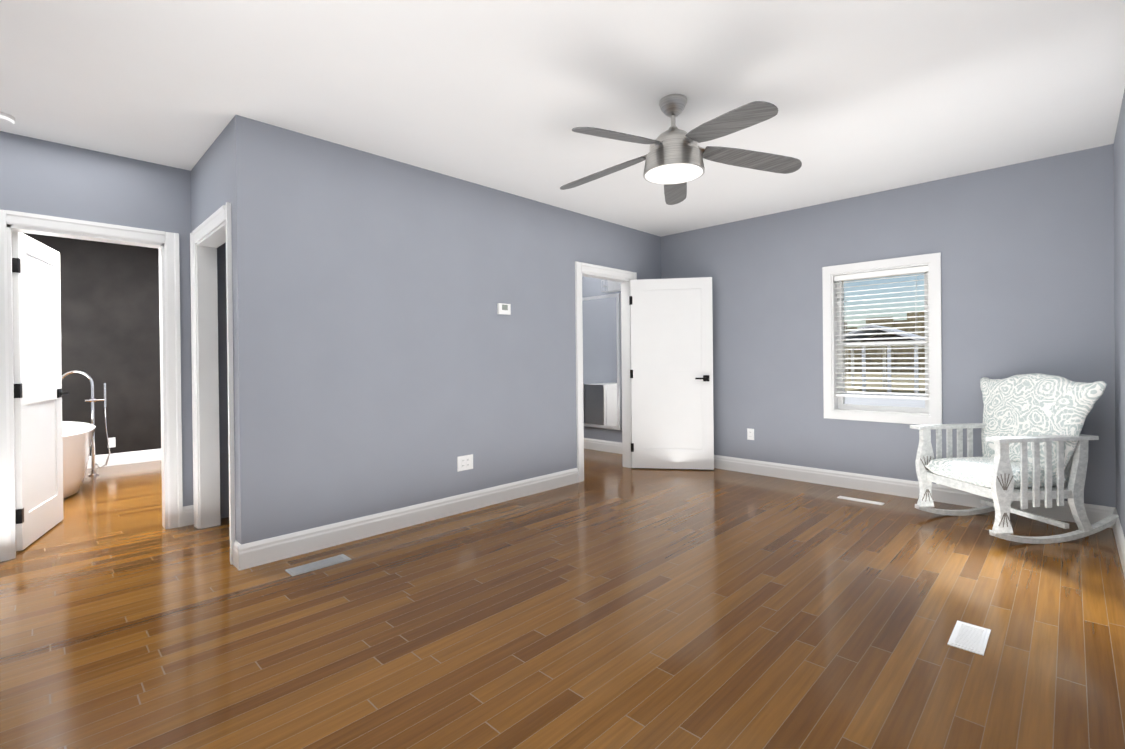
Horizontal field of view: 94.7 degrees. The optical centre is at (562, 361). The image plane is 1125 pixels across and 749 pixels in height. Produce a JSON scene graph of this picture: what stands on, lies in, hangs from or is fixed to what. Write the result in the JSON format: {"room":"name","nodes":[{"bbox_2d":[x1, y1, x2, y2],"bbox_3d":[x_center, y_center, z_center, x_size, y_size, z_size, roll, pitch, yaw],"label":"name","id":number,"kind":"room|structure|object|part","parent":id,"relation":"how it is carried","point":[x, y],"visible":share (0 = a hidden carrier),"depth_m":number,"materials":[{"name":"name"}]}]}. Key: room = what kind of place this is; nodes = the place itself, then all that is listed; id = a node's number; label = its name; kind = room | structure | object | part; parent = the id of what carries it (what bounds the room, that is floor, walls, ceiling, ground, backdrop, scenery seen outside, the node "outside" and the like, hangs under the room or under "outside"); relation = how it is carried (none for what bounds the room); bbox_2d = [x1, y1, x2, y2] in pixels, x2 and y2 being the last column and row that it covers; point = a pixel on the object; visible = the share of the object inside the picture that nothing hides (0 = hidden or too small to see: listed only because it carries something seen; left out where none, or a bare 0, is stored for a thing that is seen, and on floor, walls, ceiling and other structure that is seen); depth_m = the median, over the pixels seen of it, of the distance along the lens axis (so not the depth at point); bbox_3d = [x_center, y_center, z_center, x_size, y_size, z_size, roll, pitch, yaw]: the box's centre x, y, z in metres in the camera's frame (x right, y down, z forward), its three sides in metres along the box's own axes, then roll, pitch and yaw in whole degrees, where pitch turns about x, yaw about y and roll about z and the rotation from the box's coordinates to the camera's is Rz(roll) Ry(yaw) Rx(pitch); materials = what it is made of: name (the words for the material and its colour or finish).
{"room":"bedroom","nodes":[
{"label":"bedroom","id":0,"kind":"room"},
{"bbox_2d":[24,233,160,455],"bbox_3d":[-5.627,-0.084,5.772,0.120,2.600,3.820,0,0,44],"label":"wall","id":1,"kind":"structure","parent":0,"point":[110,321],"depth_m":6.06,"materials":[{"name":"black paint"}]},
{"bbox_2d":[108,437,115,447],"bbox_3d":[-5.263,0.941,6.045,0.012,0.114,0.070,0,0,44],"label":"electrical outlet plate","id":2,"kind":"object","parent":1,"relation":"attached to","point":[112,443],"visible":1,"depth_m":6.05,"materials":[{"name":"white plastic"}]},
{"bbox_2d":[87,449,160,468],"bbox_3d":[-5.566,1.146,5.729,0.016,0.140,3.820,0,0,44],"label":"baseboard","id":3,"kind":"structure","parent":1,"relation":"attached to","point":[114,459],"depth_m":6.14,"materials":[{"name":"white wood"}]},
{"bbox_2d":[0,131,228,518],"bbox_3d":[-2.777,-0.107,3.850,0.120,2.600,2.570,0,0,44],"label":"wall","id":4,"kind":"structure","parent":0,"point":[43,177],"depth_m":3.56,"materials":[{"name":"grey paint"}]},
{"bbox_2d":[11,231,67,550],"bbox_3d":[-3.619,0.182,3.581,0.140,2.018,0.762,-1,0,-30],"label":"bathroom door","id":5,"kind":"structure","parent":4,"relation":"in","point":[37,370],"depth_m":3.52,"materials":[{"name":"white wood"}]},
{"bbox_2d":[191,122,230,232],"bbox_3d":[-2.289,-0.110,3.476,1.100,2.600,0.120,0,0,44],"label":"wall","id":6,"kind":"structure","parent":0,"point":[211,182],"depth_m":3.36,"materials":[{"name":"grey paint"}]},
{"bbox_2d":[230,115,660,544],"bbox_3d":[-0.390,-0.134,4.540,0.120,2.600,4.300,0,0,44],"label":"wall","id":7,"kind":"structure","parent":0,"point":[386,357],"depth_m":3.61,"materials":[{"name":"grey paint"}]},
{"bbox_2d":[233,468,577,569],"bbox_3d":[-0.850,1.103,3.966,0.016,0.140,2.845,0,0,44],"label":"baseboard","id":8,"kind":"structure","parent":7,"relation":"attached to","point":[259,552],"depth_m":3.57,"materials":[{"name":"white wood"}]},
{"bbox_2d":[457,454,472,471],"bbox_3d":[-0.763,0.791,4.064,0.012,0.114,0.145,0,0,44],"label":"electrical outlet plate","id":9,"kind":"object","parent":7,"relation":"attached to","point":[465,462],"visible":1,"depth_m":4.06,"materials":[{"name":"white plastic"}]},
{"bbox_2d":[497,303,510,314],"bbox_3d":[-0.490,-0.443,4.340,0.026,0.090,0.124,0,0,44],"label":"thermostat","id":10,"kind":"object","parent":7,"relation":"attached to","point":[503,309],"visible":1,"depth_m":4.33,"materials":[{"name":"white plastic"}]},
{"bbox_2d":[629,277,713,469],"bbox_3d":[1.154,0.125,5.513,0.862,2.018,0.140,-1,0,9],"label":"door","id":11,"kind":"structure","parent":7,"relation":"in","point":[671,373],"depth_m":5.50,"materials":[{"name":"white wood"}]},
{"bbox_2d":[0,448,1124,748],"bbox_3d":[-1.527,1.210,3.994,8.610,0.060,7.200,0,0,44],"label":"floor","id":12,"kind":"structure","parent":0,"point":[610,602],"depth_m":2.28,"materials":[{"name":"brown wood"}]},
{"bbox_2d":[62,421,95,497],"bbox_3d":[-4.815,0.914,4.750,1.690,0.595,0.800,0,0,44],"label":"bathtub","id":13,"kind":"object","parent":12,"relation":"on","point":[77,438],"visible":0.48,"depth_m":4.57,"materials":[{"name":"ceramic"}]},
{"bbox_2d":[62,370,109,475],"bbox_3d":[-5.058,0.648,5.475,0.090,1.126,0.412,0,0,44],"label":"tub filler","id":14,"kind":"object","parent":12,"relation":"on","point":[93,400],"visible":0.85,"depth_m":5.52,"materials":[{"name":"silver metal"}]},
{"bbox_2d":[285,554,351,576],"bbox_3d":[-1.416,1.177,3.015,0.120,0.010,0.330,0,0,44],"label":"floor vent","id":15,"kind":"object","parent":12,"relation":"in","point":[312,566],"visible":1,"depth_m":3.00,"materials":[{"name":"grey metal"}]},
{"bbox_2d":[837,496,884,504],"bbox_3d":[2.440,1.133,4.246,0.330,0.010,0.075,0,0,44],"label":"floor vent","id":16,"kind":"object","parent":12,"relation":"in","point":[860,500],"visible":0.98,"depth_m":4.22,"materials":[{"name":"white plastic"}]},
{"bbox_2d":[947,620,990,655],"bbox_3d":[1.703,1.148,2.167,0.115,0.010,0.260,0,0,44],"label":"floor vent","id":17,"kind":"object","parent":12,"relation":"in","point":[969,637],"visible":1,"depth_m":2.15,"materials":[{"name":"white plastic"}]},
{"bbox_2d":[910,373,1118,543],"bbox_3d":[3.062,0.607,3.553,0.885,1.052,0.836,-1,0,-7],"label":"rocking chair","id":18,"kind":"object","parent":12,"relation":"on","point":[1034,444],"visible":1,"depth_m":3.35,"materials":[{"name":"white wood"}]},
{"bbox_3d":[2.946,0.750,3.540,0.570,0.132,0.524,-1,0,-7],"label":"seat","id":19,"kind":"part","parent":18,"relation":"part of","materials":[{"name":"fabric"}]},
{"bbox_2d":[0,0,1124,248],"bbox_3d":[-1.555,-1.450,3.983,8.610,0.060,7.200,0,0,44],"label":"ceiling","id":20,"kind":"structure","parent":0,"point":[868,96],"depth_m":2.67,"materials":[{"name":"white paint"}]},
{"bbox_2d":[0,111,14,124],"bbox_3d":[-3.196,-1.382,2.933,0.136,0.038,0.136,0,0,44],"label":"smoke detector","id":21,"kind":"object","parent":20,"relation":"attached to","point":[6,119],"visible":1,"depth_m":2.94,"materials":[{"name":"white plastic"}]},
{"bbox_2d":[560,94,801,204],"bbox_3d":[0.566,-1.235,2.836,1.382,0.406,1.355,0,0,44],"label":"ceiling fan","id":22,"kind":"object","parent":20,"relation":"hanging from","point":[673,159],"visible":1,"depth_m":2.78,"materials":[{"name":"silver metal"}]},
{"bbox_2d":[645,164,702,183],"bbox_3d":[0.613,-1.035,2.856,0.312,0.004,0.312,0,0,44],"label":"diffuser","id":23,"kind":"object","parent":22,"relation":"attached to","point":[654,173],"depth_m":2.84,"materials":[{"name":"white glass"}]},
{"bbox_2d":[582,144,1115,507],"bbox_3d":[1.946,-0.162,5.400,5.450,2.600,0.200,0,0,44],"label":"wall","id":24,"kind":"structure","parent":0,"point":[1026,249],"depth_m":4.18,"materials":[{"name":"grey paint"}]},
{"bbox_2d":[582,293,621,429],"bbox_3d":[0.427,-0.001,6.728,0.820,1.700,0.039,0,0,44],"label":"leaning mirror","id":25,"kind":"object","parent":24,"relation":"attached to","point":[602,390],"visible":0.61,"depth_m":6.62,"materials":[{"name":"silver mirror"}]},
{"bbox_2d":[584,438,621,453],"bbox_3d":[0.563,1.078,6.623,1.450,0.140,0.016,0,0,44],"label":"baseboard","id":26,"kind":"structure","parent":24,"relation":"attached to","point":[593,444],"depth_m":6.65,"materials":[{"name":"white wood"}]},
{"bbox_2d":[601,280,620,292],"bbox_3d":[0.616,-0.961,6.462,0.240,0.162,0.133,0,0,44],"label":"light fixture","id":27,"kind":"object","parent":24,"relation":"attached to","point":[613,286],"visible":0.81,"depth_m":6.49,"materials":[{"name":"white metal"}]},
{"bbox_2d":[747,428,753,439],"bbox_3d":[1.922,0.739,5.291,0.070,0.114,0.012,0,0,44],"label":"electrical outlet plate","id":28,"kind":"object","parent":24,"relation":"attached to","point":[750,434],"visible":1,"depth_m":5.29,"materials":[{"name":"white plastic"}]},
{"bbox_2d":[822,252,941,424],"bbox_3d":[2.785,-0.180,4.535,0.890,1.395,0.178,0,0,44],"label":"window","id":29,"kind":"structure","parent":24,"relation":"in","point":[836,407],"depth_m":4.50,"materials":[{"name":"white wood"}]},
{"bbox_2d":[834,265,928,399],"bbox_3d":[2.764,-0.238,4.514,0.712,1.105,0.072,0,0,44],"label":"window blinds","id":30,"kind":"object","parent":29,"relation":"attached to","point":[892,272],"visible":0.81,"depth_m":4.50,"materials":[{"name":"white plastic"}]},
{"bbox_2d":[714,455,1106,524],"bbox_3d":[2.447,1.065,4.774,3.590,0.140,0.016,0,0,44],"label":"baseboard","id":31,"kind":"structure","parent":24,"relation":"attached to","point":[891,486],"depth_m":4.47,"materials":[{"name":"white wood"}]},
{"bbox_2d":[1113,89,1124,536],"bbox_3d":[1.774,-0.145,1.420,0.120,2.600,5.720,0,0,44],"label":"wall","id":32,"kind":"structure","parent":0,"point":[1119,219],"depth_m":3.11,"materials":[{"name":"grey paint"}]},
{"bbox_2d":[1107,506,1124,577],"bbox_3d":[1.781,1.084,1.516,0.016,0.140,5.600,0,0,44],"label":"baseboard","id":33,"kind":"structure","parent":32,"relation":"attached to","point":[1117,529],"depth_m":3.07,"materials":[{"name":"white wood"}]},
{"label":"outside","id":34,"kind":"structure","parent":0,"visible":0},
{"bbox_2d":[845,374,924,393],"bbox_3d":[34.372,1.215,54.131,140.000,0.100,114.750,0,0,44],"label":"ground","id":35,"kind":"structure","parent":34,"point":[892,381],"depth_m":32.55,"materials":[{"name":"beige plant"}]},
{"bbox_2d":[844,312,924,372],"bbox_3d":[35.509,-2.334,54.208,141.548,6.975,2.971,0,0,44],"label":"trees","id":36,"kind":"object","parent":35,"relation":"on","point":[893,350],"depth_m":54.48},
{"bbox_2d":[844,325,924,392],"bbox_3d":[16.698,-0.218,27.143,4.100,3.340,4.300,0,0,44],"label":"gazebo","id":37,"kind":"object","parent":35,"relation":"on","point":[877,340],"depth_m":26.29,"materials":[{"name":"white wood"}]},
{"bbox_2d":[845,393,924,406],"bbox_3d":[8.257,1.541,20.389,50.000,0.050,14.500,0,0,44],"label":"patio","id":38,"kind":"structure","parent":35,"relation":"on","point":[886,400],"depth_m":19.72,"materials":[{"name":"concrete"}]}
]}

